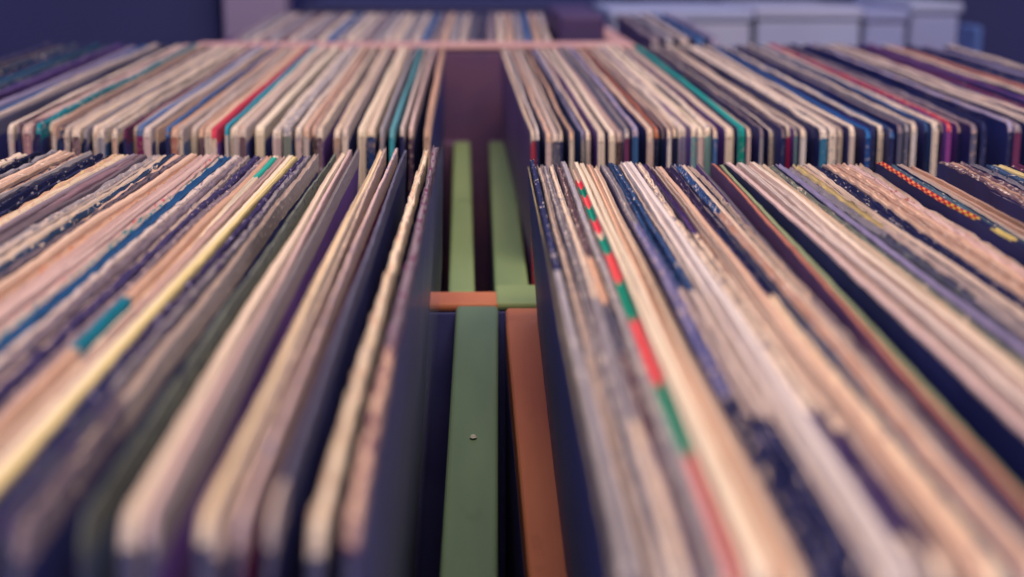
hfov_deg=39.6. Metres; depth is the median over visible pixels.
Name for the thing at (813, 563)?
record sleeve
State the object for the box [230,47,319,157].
record sleeve
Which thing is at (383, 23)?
record sleeve
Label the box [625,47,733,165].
record sleeve
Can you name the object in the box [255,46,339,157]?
record sleeve
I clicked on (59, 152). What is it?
record sleeve
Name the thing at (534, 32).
record sleeve
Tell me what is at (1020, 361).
record sleeve
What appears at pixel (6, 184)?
record sleeve
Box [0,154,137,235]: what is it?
record sleeve
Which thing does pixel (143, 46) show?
record sleeve
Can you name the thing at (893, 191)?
record sleeve
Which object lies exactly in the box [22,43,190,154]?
record sleeve
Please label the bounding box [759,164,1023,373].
record sleeve
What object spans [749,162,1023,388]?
record sleeve
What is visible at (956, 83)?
record sleeve
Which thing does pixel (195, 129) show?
record sleeve
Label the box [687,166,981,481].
record sleeve
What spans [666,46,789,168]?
record sleeve
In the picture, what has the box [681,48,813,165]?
record sleeve
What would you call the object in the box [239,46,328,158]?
record sleeve
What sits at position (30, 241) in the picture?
record sleeve
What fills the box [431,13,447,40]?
record sleeve
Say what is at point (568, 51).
record sleeve
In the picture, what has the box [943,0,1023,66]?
wall
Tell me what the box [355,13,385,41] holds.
record sleeve
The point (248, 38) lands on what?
record sleeve
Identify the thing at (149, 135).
record sleeve
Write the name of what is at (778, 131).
record sleeve
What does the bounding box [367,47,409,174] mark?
record sleeve
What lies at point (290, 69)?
record sleeve
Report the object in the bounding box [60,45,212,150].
record sleeve
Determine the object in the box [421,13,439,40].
record sleeve
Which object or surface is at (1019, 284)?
record sleeve
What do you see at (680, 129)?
record sleeve
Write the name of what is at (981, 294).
record sleeve
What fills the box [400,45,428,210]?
record sleeve
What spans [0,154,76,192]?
record sleeve
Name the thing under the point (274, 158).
record sleeve
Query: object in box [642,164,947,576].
record sleeve
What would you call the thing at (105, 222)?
record sleeve
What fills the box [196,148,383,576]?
record sleeve
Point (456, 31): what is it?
record sleeve
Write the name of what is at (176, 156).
record sleeve
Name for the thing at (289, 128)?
record sleeve
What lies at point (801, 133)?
record sleeve
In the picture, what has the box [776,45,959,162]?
record sleeve
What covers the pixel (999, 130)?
record sleeve
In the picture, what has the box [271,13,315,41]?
record sleeve
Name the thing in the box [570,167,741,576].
record sleeve
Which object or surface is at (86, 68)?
record sleeve
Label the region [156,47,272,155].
record sleeve
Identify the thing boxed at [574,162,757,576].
record sleeve
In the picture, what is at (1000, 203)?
record sleeve
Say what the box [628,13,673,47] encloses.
record sleeve
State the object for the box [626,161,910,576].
record sleeve
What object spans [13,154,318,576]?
record sleeve
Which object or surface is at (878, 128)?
record sleeve
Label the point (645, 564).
record sleeve
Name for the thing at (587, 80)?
record sleeve
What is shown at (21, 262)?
record sleeve
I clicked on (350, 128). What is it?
record sleeve
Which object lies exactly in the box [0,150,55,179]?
record sleeve
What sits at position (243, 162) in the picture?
record sleeve
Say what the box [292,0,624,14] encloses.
wall
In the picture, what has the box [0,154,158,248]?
record sleeve
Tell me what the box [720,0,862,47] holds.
storage box
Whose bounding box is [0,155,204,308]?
record sleeve
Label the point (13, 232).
record sleeve
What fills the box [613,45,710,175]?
record sleeve
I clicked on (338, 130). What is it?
record sleeve
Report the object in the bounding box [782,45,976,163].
record sleeve
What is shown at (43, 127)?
record sleeve
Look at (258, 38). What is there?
record sleeve
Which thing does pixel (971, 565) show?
record sleeve
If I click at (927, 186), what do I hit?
record sleeve
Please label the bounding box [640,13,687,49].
record sleeve
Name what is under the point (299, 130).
record sleeve
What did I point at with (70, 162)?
record sleeve
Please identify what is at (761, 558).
record sleeve
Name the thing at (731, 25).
storage box
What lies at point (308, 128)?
record sleeve
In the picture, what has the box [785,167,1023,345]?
record sleeve
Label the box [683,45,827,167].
record sleeve
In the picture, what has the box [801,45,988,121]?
record sleeve
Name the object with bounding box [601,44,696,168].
record sleeve
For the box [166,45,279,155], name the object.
record sleeve
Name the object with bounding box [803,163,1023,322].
record sleeve
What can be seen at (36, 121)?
record sleeve
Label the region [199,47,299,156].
record sleeve
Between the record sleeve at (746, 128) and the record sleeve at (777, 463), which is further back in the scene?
the record sleeve at (746, 128)
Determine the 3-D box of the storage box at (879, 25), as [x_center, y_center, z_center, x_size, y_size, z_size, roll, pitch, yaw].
[0.375,-0.142,1.578,0.046,0.337,0.226,0,13,-1]
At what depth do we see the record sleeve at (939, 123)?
0.57 m
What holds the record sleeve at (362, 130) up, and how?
in the crate at (458, 246)
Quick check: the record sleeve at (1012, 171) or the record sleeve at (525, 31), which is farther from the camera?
the record sleeve at (525, 31)
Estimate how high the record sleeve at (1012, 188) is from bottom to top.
0.314 m
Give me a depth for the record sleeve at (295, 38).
1.02 m
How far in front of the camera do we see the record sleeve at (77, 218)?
0.37 m
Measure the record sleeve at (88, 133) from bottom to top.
0.324 m
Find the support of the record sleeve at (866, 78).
in the crate at (508, 277)
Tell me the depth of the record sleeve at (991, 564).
0.21 m
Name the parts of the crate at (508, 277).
panel, panel, rail, rail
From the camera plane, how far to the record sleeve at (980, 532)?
0.20 m
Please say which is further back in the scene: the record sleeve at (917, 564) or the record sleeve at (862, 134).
the record sleeve at (862, 134)
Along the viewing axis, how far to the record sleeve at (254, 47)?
0.66 m
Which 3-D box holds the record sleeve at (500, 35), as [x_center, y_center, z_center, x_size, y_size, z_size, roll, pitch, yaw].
[-0.009,-0.046,1.098,0.005,0.317,0.304,0,13,-1]
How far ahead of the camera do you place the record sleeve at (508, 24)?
1.04 m
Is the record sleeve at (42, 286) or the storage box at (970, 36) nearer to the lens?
the record sleeve at (42, 286)
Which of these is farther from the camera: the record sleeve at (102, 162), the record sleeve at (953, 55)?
the record sleeve at (953, 55)
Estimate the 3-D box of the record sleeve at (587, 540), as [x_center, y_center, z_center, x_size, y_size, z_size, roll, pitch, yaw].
[0.019,0.147,0.346,0.023,0.314,0.316,0,13,-1]
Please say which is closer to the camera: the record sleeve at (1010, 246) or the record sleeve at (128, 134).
the record sleeve at (1010, 246)
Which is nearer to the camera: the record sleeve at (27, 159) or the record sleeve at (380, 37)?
the record sleeve at (27, 159)
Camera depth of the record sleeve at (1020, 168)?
0.46 m
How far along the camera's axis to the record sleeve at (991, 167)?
0.44 m
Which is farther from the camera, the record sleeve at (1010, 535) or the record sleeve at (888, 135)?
the record sleeve at (888, 135)
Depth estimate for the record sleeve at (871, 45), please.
0.76 m
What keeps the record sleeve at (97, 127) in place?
in the crate at (458, 246)
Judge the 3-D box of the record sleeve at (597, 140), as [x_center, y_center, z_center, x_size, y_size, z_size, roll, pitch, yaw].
[0.028,0.051,0.727,0.008,0.323,0.326,-1,13,-3]
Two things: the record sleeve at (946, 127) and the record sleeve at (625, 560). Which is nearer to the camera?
the record sleeve at (625, 560)
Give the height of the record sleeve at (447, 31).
0.313 m
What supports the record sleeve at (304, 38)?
in the crate at (472, 69)
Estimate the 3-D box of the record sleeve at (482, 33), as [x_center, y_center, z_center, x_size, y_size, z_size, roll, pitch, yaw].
[-0.022,-0.046,1.098,0.005,0.317,0.304,0,13,-1]
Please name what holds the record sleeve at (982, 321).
in the crate at (534, 545)
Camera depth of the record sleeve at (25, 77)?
0.74 m
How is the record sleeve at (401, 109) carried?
in the crate at (458, 246)
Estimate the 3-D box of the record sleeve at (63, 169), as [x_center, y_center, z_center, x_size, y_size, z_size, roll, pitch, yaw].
[-0.150,0.143,0.363,0.023,0.314,0.316,0,13,0]
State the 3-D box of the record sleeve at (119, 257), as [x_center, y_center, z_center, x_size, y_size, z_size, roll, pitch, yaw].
[-0.099,0.143,0.362,0.024,0.313,0.315,0,13,-1]
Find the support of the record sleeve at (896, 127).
in the crate at (508, 277)
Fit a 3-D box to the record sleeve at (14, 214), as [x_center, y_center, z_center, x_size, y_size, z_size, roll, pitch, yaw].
[-0.138,0.142,0.362,0.024,0.314,0.316,0,13,-1]
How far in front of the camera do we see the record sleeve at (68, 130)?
0.63 m
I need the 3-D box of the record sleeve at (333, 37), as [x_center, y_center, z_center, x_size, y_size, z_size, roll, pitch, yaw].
[-0.123,-0.046,1.097,0.005,0.314,0.300,-1,14,-2]
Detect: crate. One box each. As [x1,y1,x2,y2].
[195,20,635,291]
[414,292,498,576]
[443,140,474,291]
[489,140,535,576]
[505,308,565,576]
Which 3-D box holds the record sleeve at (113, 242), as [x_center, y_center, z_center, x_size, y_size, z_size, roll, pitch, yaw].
[-0.104,0.143,0.362,0.024,0.313,0.316,0,13,-1]
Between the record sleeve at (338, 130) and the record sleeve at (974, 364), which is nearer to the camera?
the record sleeve at (974, 364)
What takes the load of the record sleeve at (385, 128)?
in the crate at (458, 246)
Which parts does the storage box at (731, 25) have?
lid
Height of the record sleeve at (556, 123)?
0.324 m
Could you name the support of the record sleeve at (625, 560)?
in the crate at (534, 545)
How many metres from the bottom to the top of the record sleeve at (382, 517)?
0.317 m
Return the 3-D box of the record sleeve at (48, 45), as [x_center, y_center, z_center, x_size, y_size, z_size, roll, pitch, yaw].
[-0.279,0.045,0.746,0.009,0.324,0.326,0,13,-1]
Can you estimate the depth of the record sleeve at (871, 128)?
0.60 m
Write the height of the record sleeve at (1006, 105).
0.324 m
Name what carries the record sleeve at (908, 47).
in the crate at (508, 277)
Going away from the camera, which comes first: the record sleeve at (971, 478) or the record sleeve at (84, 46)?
the record sleeve at (971, 478)
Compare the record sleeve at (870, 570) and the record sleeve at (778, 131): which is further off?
the record sleeve at (778, 131)
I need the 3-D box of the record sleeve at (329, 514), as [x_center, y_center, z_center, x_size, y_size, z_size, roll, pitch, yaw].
[-0.037,0.142,0.363,0.024,0.315,0.318,0,13,-1]
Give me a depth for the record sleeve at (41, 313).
0.31 m
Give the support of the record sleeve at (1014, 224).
in the crate at (534, 545)
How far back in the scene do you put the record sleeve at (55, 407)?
0.24 m
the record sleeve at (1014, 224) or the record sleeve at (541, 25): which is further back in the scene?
the record sleeve at (541, 25)
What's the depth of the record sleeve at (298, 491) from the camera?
0.24 m
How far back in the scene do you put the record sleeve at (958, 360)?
0.24 m
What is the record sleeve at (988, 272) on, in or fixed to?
in the crate at (534, 545)
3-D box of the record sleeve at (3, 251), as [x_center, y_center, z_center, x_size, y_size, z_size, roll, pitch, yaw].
[-0.128,0.144,0.363,0.024,0.314,0.317,0,13,0]
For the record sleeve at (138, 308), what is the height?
0.314 m
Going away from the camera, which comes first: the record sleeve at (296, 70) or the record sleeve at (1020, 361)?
the record sleeve at (1020, 361)
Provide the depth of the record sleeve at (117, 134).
0.60 m
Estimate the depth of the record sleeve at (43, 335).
0.29 m
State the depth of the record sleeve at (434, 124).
0.70 m
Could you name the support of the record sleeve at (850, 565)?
in the crate at (534, 545)
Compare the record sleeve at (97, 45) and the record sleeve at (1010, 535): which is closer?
the record sleeve at (1010, 535)
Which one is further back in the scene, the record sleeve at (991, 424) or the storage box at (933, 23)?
the storage box at (933, 23)
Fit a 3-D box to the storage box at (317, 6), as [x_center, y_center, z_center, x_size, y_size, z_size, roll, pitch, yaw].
[-0.071,-0.211,1.876,0.374,0.332,0.250,0,13,-1]
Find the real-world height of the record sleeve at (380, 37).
0.316 m
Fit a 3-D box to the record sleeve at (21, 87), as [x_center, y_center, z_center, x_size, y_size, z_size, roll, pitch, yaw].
[-0.239,0.043,0.758,0.009,0.324,0.326,0,13,-1]
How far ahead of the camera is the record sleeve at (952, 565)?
0.22 m
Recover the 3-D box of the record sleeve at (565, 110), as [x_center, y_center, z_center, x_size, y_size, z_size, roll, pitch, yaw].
[0.023,0.049,0.743,0.008,0.324,0.326,-1,13,-3]
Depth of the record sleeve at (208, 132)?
0.62 m
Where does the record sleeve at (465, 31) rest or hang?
in the crate at (472, 69)
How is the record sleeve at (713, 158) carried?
in the crate at (508, 277)
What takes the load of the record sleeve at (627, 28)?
in the crate
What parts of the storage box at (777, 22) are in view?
lid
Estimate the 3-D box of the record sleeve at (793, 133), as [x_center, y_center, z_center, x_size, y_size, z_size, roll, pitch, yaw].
[0.105,0.047,0.747,0.008,0.323,0.326,-1,13,-3]
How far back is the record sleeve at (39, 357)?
0.28 m
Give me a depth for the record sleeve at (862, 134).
0.57 m
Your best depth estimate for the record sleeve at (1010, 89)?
0.74 m
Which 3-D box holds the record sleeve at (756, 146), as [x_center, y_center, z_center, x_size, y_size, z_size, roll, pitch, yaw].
[0.091,0.047,0.741,0.007,0.324,0.326,-1,13,-3]
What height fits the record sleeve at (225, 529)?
0.316 m
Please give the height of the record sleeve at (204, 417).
0.314 m
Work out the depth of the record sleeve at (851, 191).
0.39 m
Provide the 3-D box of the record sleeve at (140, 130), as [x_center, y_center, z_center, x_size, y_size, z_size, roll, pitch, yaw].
[-0.150,0.046,0.745,0.008,0.324,0.326,0,13,-1]
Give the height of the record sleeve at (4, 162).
0.314 m
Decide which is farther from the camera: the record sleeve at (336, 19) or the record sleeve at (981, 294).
the record sleeve at (336, 19)
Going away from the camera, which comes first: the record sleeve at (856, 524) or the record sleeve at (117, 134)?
the record sleeve at (856, 524)
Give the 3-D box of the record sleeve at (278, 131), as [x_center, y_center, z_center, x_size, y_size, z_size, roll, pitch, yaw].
[-0.096,0.049,0.735,0.009,0.324,0.326,0,13,-1]
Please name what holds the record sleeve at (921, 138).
in the crate at (508, 277)
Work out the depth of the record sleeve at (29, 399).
0.26 m
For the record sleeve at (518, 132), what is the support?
in the crate at (508, 277)
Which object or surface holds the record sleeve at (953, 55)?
in the crate at (508, 277)
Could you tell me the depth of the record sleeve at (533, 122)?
0.60 m
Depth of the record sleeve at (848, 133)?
0.57 m
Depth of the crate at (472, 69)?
0.88 m
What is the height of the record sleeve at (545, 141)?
0.324 m
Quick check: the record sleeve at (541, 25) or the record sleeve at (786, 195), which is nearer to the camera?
the record sleeve at (786, 195)
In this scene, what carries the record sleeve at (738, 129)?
in the crate at (508, 277)
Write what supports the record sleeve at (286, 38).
in the crate at (472, 69)
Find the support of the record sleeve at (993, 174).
in the crate at (534, 545)
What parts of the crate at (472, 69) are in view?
panel, rail, panel, panel, panel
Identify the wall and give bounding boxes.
[0,0,223,58]
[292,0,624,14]
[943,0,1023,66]
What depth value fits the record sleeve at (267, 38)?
1.02 m
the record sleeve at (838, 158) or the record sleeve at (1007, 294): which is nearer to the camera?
the record sleeve at (1007, 294)
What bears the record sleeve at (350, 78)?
in the crate at (458, 246)
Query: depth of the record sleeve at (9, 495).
0.23 m
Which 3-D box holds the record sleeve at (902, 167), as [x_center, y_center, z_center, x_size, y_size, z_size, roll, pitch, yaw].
[0.135,0.147,0.345,0.023,0.314,0.316,0,13,0]
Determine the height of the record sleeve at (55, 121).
0.324 m
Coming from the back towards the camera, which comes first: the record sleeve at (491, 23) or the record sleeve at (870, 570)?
the record sleeve at (491, 23)
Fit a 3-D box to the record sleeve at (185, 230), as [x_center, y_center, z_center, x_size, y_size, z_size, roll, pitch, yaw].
[-0.090,0.143,0.362,0.023,0.314,0.316,0,13,-1]
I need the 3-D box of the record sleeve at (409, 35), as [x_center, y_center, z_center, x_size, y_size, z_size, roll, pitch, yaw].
[-0.072,-0.046,1.097,0.006,0.313,0.300,0,14,-1]
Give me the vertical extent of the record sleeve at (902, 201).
0.313 m
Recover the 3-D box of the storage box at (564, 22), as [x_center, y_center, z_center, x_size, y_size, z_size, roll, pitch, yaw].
[0.043,-0.023,1.039,0.030,0.355,0.160,0,13,-1]
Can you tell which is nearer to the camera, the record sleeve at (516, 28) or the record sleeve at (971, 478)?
the record sleeve at (971, 478)
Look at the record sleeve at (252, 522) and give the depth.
0.22 m
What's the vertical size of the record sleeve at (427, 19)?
0.317 m
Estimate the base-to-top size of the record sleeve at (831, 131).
0.324 m
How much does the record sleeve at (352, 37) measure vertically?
0.314 m
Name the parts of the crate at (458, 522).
panel, rail, rail, panel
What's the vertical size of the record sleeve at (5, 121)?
0.324 m
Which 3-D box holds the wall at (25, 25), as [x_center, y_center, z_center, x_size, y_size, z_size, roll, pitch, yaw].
[-0.425,-0.191,1.437,0.318,0.497,0.300,0,13,-1]
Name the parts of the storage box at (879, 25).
lid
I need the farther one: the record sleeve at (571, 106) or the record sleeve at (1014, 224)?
the record sleeve at (571, 106)
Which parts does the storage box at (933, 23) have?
lid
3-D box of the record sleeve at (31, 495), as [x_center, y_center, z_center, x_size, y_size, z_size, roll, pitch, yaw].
[-0.076,0.143,0.363,0.023,0.314,0.316,0,13,-1]
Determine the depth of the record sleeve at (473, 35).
1.02 m
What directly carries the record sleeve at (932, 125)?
in the crate at (508, 277)
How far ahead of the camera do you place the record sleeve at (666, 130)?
0.56 m
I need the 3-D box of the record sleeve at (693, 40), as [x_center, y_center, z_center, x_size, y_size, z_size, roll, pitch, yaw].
[0.121,-0.046,1.098,0.006,0.313,0.300,0,14,0]
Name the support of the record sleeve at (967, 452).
in the crate at (534, 545)
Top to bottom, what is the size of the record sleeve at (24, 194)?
0.315 m
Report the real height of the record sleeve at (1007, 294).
0.314 m
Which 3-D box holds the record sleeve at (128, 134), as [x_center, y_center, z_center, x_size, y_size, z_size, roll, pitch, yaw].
[-0.154,0.048,0.735,0.007,0.324,0.326,0,13,-1]
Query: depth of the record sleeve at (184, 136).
0.60 m
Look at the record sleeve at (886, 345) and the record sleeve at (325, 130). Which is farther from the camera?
the record sleeve at (325, 130)
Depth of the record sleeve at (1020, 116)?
0.68 m
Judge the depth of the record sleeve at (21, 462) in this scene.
0.25 m
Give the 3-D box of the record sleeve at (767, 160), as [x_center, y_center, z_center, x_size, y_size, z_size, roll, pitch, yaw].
[0.097,0.046,0.750,0.009,0.324,0.326,-1,13,-3]
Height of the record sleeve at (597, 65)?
0.324 m
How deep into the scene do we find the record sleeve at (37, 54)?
0.79 m
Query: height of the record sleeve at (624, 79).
0.324 m
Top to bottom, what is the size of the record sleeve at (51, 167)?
0.316 m
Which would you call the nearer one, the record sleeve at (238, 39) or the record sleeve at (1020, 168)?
the record sleeve at (1020, 168)
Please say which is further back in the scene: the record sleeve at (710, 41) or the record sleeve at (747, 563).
the record sleeve at (710, 41)
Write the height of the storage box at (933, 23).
0.345 m
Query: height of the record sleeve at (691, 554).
0.314 m
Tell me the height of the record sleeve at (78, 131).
0.324 m
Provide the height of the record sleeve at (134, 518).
0.314 m
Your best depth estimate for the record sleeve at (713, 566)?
0.21 m
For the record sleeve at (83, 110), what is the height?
0.324 m
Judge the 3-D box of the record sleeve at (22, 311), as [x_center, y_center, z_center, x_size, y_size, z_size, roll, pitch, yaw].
[-0.107,0.143,0.363,0.024,0.314,0.317,0,13,-1]
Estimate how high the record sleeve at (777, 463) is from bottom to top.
0.314 m
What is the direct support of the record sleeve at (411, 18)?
in the crate at (472, 69)
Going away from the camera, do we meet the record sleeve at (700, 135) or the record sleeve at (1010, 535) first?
the record sleeve at (1010, 535)
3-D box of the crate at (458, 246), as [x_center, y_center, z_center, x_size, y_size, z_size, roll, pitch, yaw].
[-0.170,0.090,0.716,0.307,0.285,0.358,0,13,-1]
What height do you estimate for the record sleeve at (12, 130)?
0.324 m
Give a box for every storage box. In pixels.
[223,0,291,39]
[301,0,601,19]
[547,5,603,40]
[593,2,753,47]
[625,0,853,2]
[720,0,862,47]
[825,2,908,48]
[854,0,962,49]
[958,24,981,52]
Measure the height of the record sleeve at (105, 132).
0.324 m
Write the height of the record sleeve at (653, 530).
0.313 m
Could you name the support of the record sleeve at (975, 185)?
in the crate at (534, 545)
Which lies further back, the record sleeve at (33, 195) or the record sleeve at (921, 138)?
the record sleeve at (921, 138)
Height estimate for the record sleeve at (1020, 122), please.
0.324 m
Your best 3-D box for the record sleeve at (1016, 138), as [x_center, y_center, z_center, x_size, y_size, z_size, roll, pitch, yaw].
[0.192,0.044,0.750,0.009,0.324,0.326,-1,13,-3]
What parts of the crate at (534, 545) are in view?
panel, panel, rail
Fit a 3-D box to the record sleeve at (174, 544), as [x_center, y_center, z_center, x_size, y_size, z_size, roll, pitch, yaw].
[-0.058,0.142,0.364,0.023,0.316,0.318,0,13,-2]
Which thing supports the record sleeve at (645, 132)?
in the crate at (508, 277)
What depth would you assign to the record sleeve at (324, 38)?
1.02 m
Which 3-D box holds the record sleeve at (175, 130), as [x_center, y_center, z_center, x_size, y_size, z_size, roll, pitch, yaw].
[-0.135,0.048,0.735,0.008,0.324,0.326,0,13,-1]
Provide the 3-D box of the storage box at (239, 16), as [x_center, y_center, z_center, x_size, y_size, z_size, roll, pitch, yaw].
[-0.222,-0.105,1.276,0.055,0.404,0.040,0,13,-1]
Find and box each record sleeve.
[0,43,52,63]
[0,43,77,74]
[0,43,89,78]
[0,43,101,83]
[0,43,158,117]
[0,44,110,90]
[0,44,123,100]
[0,44,166,159]
[0,45,63,68]
[0,45,135,107]
[0,45,148,111]
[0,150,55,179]
[0,150,66,182]
[0,151,41,174]
[0,151,91,198]
[0,152,26,168]
[0,152,75,191]
[0,153,102,211]
[0,153,174,271]
[0,153,197,296]
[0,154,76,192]
[0,154,94,202]
[0,154,120,220]
[0,154,128,225]
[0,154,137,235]
[0,154,146,244]
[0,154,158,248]
[0,154,212,324]
[0,154,219,330]
[0,155,108,216]
[0,155,160,256]
[0,155,165,265]
[0,155,185,281]
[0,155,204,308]
[0,155,225,338]
[0,155,239,363]
[0,155,249,383]
[0,155,260,408]
[0,155,271,440]
[0,155,278,450]
[0,155,292,472]
[0,155,305,529]
[0,156,230,354]
[0,156,242,378]
[0,156,264,415]
[0,156,285,459]
[0,156,297,493]
[0,156,310,576]
[0,168,182,300]
[3,153,82,191]
[8,45,179,155]
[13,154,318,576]
[16,154,141,229]
[17,44,183,153]
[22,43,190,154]
[32,44,192,150]
[36,44,196,154]
[50,44,200,149]
[52,44,206,151]
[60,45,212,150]
[64,46,217,152]
[72,45,224,154]
[79,153,335,576]
[80,155,180,221]
[84,46,228,154]
[93,45,234,154]
[98,45,240,155]
[112,46,247,154]
[119,152,346,576]
[123,45,252,155]
[134,46,257,153]
[137,46,262,154]
[143,47,268,157]
[143,150,351,576]
[150,149,359,576]
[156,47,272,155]
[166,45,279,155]
[171,46,284,154]
[178,46,289,155]
[191,47,295,155]
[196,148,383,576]
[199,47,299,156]
[205,45,305,154]
[211,47,310,155]
[212,148,385,576]
[225,45,316,157]
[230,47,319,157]
[234,12,284,41]
[234,46,323,155]
[234,148,397,576]
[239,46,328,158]
[242,13,291,41]
[252,12,299,41]
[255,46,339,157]
[262,13,307,41]
[265,150,406,576]
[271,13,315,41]
[273,47,350,157]
[280,13,322,41]
[283,45,357,157]
[289,13,330,41]
[295,46,363,159]
[299,13,338,41]
[303,45,368,157]
[308,13,346,41]
[308,148,428,576]
[313,48,371,154]
[317,46,376,174]
[318,13,353,41]
[327,13,361,41]
[334,46,387,160]
[337,13,369,41]
[342,47,392,156]
[342,145,438,576]
[347,13,377,41]
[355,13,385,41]
[358,46,403,191]
[365,13,393,40]
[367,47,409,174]
[374,13,400,40]
[380,45,416,168]
[384,13,408,40]
[390,46,422,164]
[393,13,416,40]
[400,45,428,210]
[402,13,424,40]
[409,47,434,194]
[413,13,431,40]
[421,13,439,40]
[424,46,444,291]
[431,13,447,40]
[441,13,454,40]
[450,13,462,40]
[460,13,470,40]
[469,13,478,40]
[478,12,486,40]
[487,12,494,40]
[497,12,503,40]
[500,48,535,284]
[505,12,512,40]
[505,48,538,168]
[509,48,551,167]
[512,13,522,40]
[515,48,559,171]
[520,47,562,163]
[521,12,530,40]
[524,49,573,170]
[527,166,618,576]
[528,13,540,40]
[529,159,635,576]
[532,49,583,163]
[536,13,550,40]
[536,165,659,576]
[537,47,589,166]
[542,48,604,170]
[542,164,674,576]
[548,164,687,576]
[549,48,614,165]
[555,49,622,165]
[556,163,704,576]
[559,45,628,162]
[561,161,726,576]
[564,46,624,122]
[567,46,637,165]
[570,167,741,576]
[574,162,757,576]
[575,47,652,168]
[579,163,771,576]
[581,47,657,168]
[585,47,662,167]
[586,164,783,576]
[588,47,670,169]
[592,166,805,576]
[593,48,676,165]
[596,46,685,166]
[600,164,828,576]
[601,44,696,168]
[607,161,840,576]
[608,45,703,167]
[611,163,865,576]
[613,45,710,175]
[617,13,658,49]
[618,163,878,576]
[621,49,716,176]
[621,161,891,576]
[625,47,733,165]
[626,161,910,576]
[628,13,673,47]
[634,46,744,165]
[635,162,930,576]
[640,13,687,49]
[640,46,750,165]
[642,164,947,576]
[646,46,762,164]
[651,13,703,47]
[651,166,963,576]
[654,47,772,166]
[657,166,986,576]
[660,46,784,165]
[662,12,718,48]
[665,165,1005,576]
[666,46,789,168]
[671,46,805,166]
[672,165,1018,576]
[674,163,1023,576]
[675,51,796,167]
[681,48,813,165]
[681,164,1023,555]
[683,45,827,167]
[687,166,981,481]
[691,46,835,164]
[696,163,1023,540]
[699,47,842,164]
[702,45,854,164]
[711,163,1023,526]
[712,47,870,167]
[719,47,875,171]
[719,164,1023,497]
[723,46,882,172]
[725,162,1023,492]
[728,46,893,165]
[735,45,902,165]
[736,162,1023,416]
[736,165,1023,422]
[743,45,908,165]
[746,164,1023,398]
[747,44,916,167]
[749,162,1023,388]
[755,45,927,170]
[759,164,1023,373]
[760,45,937,176]
[767,45,941,176]
[768,165,1023,367]
[769,43,950,161]
[775,164,1023,358]
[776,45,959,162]
[781,45,965,121]
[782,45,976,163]
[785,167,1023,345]
[790,43,986,166]
[792,164,1023,339]
[800,165,1023,324]
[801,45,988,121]
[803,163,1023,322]
[805,43,1012,167]
[812,43,1020,167]
[814,166,1023,310]
[820,167,1023,308]
[822,164,1023,299]
[823,45,1023,165]
[827,44,1023,119]
[829,164,1023,292]
[835,43,1023,114]
[837,163,1023,281]
[847,46,1023,108]
[847,164,1023,275]
[855,163,1023,269]
[857,44,1023,104]
[867,44,1023,97]
[875,162,1023,266]
[881,44,1023,96]
[891,164,1023,242]
[892,46,1023,89]
[896,164,1023,239]
[904,44,1023,84]
[910,165,1023,234]
[921,45,1023,79]
[937,162,1023,207]
[944,45,1023,72]
[948,162,1023,201]
[958,161,1023,196]
[968,164,1023,190]
[985,164,1023,185]
[989,191,1023,222]
[994,165,1023,178]
[1011,164,1023,172]
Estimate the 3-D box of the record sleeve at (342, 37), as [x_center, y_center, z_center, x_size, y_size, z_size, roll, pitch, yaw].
[-0.117,-0.046,1.097,0.005,0.314,0.300,-1,14,-2]
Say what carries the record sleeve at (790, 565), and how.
in the crate at (534, 545)
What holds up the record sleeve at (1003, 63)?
in the crate at (508, 277)
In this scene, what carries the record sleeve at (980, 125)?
in the crate at (508, 277)
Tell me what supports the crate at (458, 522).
on the display table
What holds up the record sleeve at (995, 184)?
in the crate at (534, 545)
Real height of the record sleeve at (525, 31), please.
0.314 m
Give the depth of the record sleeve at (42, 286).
0.33 m
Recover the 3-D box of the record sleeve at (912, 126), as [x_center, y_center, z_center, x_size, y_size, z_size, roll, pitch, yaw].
[0.155,0.043,0.761,0.008,0.324,0.326,-1,13,-3]
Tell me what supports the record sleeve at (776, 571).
in the crate at (534, 545)
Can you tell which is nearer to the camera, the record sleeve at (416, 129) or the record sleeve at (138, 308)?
the record sleeve at (138, 308)
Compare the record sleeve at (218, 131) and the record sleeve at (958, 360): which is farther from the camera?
the record sleeve at (218, 131)
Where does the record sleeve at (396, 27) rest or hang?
in the crate at (472, 69)
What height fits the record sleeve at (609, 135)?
0.323 m
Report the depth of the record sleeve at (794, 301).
0.23 m
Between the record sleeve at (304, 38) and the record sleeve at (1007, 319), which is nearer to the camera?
the record sleeve at (1007, 319)
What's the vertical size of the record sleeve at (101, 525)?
0.314 m
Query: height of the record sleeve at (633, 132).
0.324 m
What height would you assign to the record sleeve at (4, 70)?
0.324 m
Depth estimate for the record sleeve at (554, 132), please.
0.59 m
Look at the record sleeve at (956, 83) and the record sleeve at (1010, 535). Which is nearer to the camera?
the record sleeve at (1010, 535)
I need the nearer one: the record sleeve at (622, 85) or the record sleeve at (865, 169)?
the record sleeve at (865, 169)
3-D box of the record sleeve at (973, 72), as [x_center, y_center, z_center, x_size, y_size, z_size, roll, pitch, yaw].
[0.242,0.044,0.759,0.009,0.323,0.326,-1,13,-3]
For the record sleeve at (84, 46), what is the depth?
0.77 m
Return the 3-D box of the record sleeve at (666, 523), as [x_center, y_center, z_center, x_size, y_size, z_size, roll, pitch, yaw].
[0.026,0.146,0.346,0.024,0.314,0.315,0,13,-1]
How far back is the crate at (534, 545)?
0.41 m
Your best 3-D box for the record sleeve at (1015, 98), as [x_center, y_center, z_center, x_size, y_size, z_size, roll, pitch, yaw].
[0.222,0.043,0.755,0.008,0.324,0.326,-1,13,-3]
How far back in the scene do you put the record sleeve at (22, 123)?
0.61 m
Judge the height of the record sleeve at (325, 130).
0.324 m
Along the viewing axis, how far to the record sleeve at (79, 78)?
0.68 m
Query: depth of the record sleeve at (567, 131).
0.58 m

